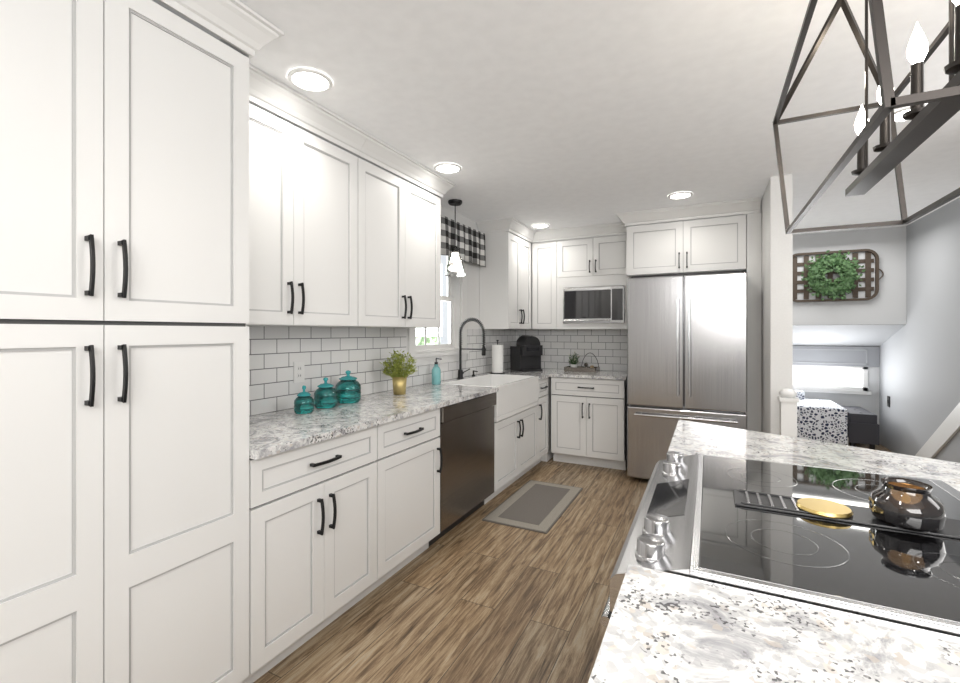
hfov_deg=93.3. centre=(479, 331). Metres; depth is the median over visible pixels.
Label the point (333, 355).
tile backsplash
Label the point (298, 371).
electrical outlet plate
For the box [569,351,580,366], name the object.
potted plant
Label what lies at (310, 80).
recessed light
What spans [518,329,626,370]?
tile backsplash
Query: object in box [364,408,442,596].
base cabinet
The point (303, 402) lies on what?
glass jar
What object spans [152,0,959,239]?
ceiling
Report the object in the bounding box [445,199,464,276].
light
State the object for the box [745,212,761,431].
end panel
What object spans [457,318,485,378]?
faucet
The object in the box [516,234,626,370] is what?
wall
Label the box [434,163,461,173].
recessed light
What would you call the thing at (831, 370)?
window
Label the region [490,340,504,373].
paper towel holder
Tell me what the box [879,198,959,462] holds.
wall
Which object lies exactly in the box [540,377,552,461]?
base cabinet
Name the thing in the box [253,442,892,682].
floor
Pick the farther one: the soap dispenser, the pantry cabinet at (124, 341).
the soap dispenser
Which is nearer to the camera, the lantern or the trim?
the lantern
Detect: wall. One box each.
[269,206,515,364]
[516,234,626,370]
[761,174,792,434]
[793,226,905,324]
[804,346,878,423]
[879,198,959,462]
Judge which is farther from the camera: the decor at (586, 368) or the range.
the decor at (586, 368)
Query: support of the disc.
on the range
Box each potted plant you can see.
[380,349,417,394]
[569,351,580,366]
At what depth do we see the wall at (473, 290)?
4.43 m
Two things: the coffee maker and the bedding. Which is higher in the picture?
the coffee maker
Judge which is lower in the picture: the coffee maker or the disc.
the disc
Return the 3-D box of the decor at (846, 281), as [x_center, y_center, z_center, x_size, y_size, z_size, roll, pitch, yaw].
[3.819,-0.611,4.920,0.902,0.551,0.159,0,0,27]
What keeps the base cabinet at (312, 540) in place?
on the floor
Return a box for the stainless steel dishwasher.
[429,393,495,545]
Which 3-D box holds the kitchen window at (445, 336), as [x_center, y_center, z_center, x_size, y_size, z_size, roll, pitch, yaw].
[-0.395,-0.297,3.942,0.160,1.135,0.970,0,0,27]
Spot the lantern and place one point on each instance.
(936, 112)
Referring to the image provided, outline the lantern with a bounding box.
[773,0,959,233]
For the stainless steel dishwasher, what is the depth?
3.07 m
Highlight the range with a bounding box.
[600,451,959,636]
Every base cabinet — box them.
[240,426,376,682]
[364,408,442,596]
[484,405,537,503]
[529,378,547,469]
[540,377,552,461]
[551,377,628,469]
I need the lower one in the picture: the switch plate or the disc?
the disc
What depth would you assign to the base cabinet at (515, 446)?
3.86 m
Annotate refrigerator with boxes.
[627,270,746,479]
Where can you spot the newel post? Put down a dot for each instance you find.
(787, 399)
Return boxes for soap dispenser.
[432,358,441,384]
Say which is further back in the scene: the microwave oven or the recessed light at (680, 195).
the microwave oven
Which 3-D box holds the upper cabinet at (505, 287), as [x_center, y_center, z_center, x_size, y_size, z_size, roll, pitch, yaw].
[0.316,-0.564,4.791,0.396,1.068,0.798,0,0,27]
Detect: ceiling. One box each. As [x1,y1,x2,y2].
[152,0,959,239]
[793,324,905,346]
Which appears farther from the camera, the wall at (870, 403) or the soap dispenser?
the wall at (870, 403)
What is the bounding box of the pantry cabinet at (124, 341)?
[0,0,283,682]
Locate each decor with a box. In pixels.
[564,353,599,371]
[793,249,883,301]
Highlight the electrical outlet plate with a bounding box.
[293,361,304,382]
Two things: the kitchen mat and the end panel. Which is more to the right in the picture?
the end panel
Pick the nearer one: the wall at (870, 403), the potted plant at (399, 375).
the potted plant at (399, 375)
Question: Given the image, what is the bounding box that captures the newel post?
[777,388,798,437]
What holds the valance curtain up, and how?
attached to the kitchen window at (445, 336)
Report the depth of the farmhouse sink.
3.98 m
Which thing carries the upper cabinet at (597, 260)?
attached to the wall at (531, 285)
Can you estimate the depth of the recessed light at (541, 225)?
4.65 m
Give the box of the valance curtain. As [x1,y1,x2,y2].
[441,215,485,266]
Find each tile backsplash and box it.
[246,326,517,415]
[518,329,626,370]
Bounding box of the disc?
[796,498,852,518]
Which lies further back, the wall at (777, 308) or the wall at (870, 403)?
the wall at (870, 403)
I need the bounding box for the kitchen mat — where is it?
[482,480,582,533]
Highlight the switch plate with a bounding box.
[887,396,889,406]
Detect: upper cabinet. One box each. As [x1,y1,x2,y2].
[246,64,368,326]
[355,134,455,327]
[476,217,535,328]
[525,222,628,328]
[616,197,760,277]
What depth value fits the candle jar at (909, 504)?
0.93 m
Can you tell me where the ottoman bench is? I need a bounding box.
[842,406,878,449]
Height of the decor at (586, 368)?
0.198 m
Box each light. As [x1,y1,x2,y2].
[288,68,332,92]
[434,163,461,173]
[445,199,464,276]
[532,223,548,227]
[668,192,692,198]
[894,104,926,122]
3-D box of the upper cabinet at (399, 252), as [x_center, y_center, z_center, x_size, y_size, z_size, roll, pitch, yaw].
[-0.573,-0.564,3.030,0.396,1.068,0.963,0,0,27]
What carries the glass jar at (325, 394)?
on the granite
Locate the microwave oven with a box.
[563,285,624,323]
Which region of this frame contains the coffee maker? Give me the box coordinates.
[510,335,542,371]
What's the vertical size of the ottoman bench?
0.446 m
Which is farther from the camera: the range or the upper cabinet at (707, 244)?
the upper cabinet at (707, 244)
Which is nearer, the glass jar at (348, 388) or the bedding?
the glass jar at (348, 388)
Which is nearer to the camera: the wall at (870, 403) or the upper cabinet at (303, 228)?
the upper cabinet at (303, 228)
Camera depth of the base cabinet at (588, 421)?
4.47 m
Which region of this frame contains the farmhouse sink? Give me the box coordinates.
[441,374,538,421]
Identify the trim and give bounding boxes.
[915,402,959,458]
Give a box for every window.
[406,255,468,365]
[793,346,879,394]
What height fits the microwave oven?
0.379 m
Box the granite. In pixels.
[249,368,626,459]
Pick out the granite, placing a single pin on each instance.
(274, 432)
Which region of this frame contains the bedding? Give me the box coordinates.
[795,390,847,445]
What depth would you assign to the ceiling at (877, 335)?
5.25 m
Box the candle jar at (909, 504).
[869,477,946,531]
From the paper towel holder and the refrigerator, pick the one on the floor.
the refrigerator
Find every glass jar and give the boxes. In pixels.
[294,385,313,413]
[313,377,337,408]
[335,370,360,403]
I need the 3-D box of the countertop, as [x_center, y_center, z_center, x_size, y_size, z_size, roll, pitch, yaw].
[0.802,0.439,0.567,1.180,0.033,3.036,0,0,27]
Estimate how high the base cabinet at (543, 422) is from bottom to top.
0.885 m
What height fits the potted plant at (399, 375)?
0.311 m
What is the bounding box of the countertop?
[588,420,959,682]
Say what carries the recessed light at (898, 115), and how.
in the ceiling at (556, 114)

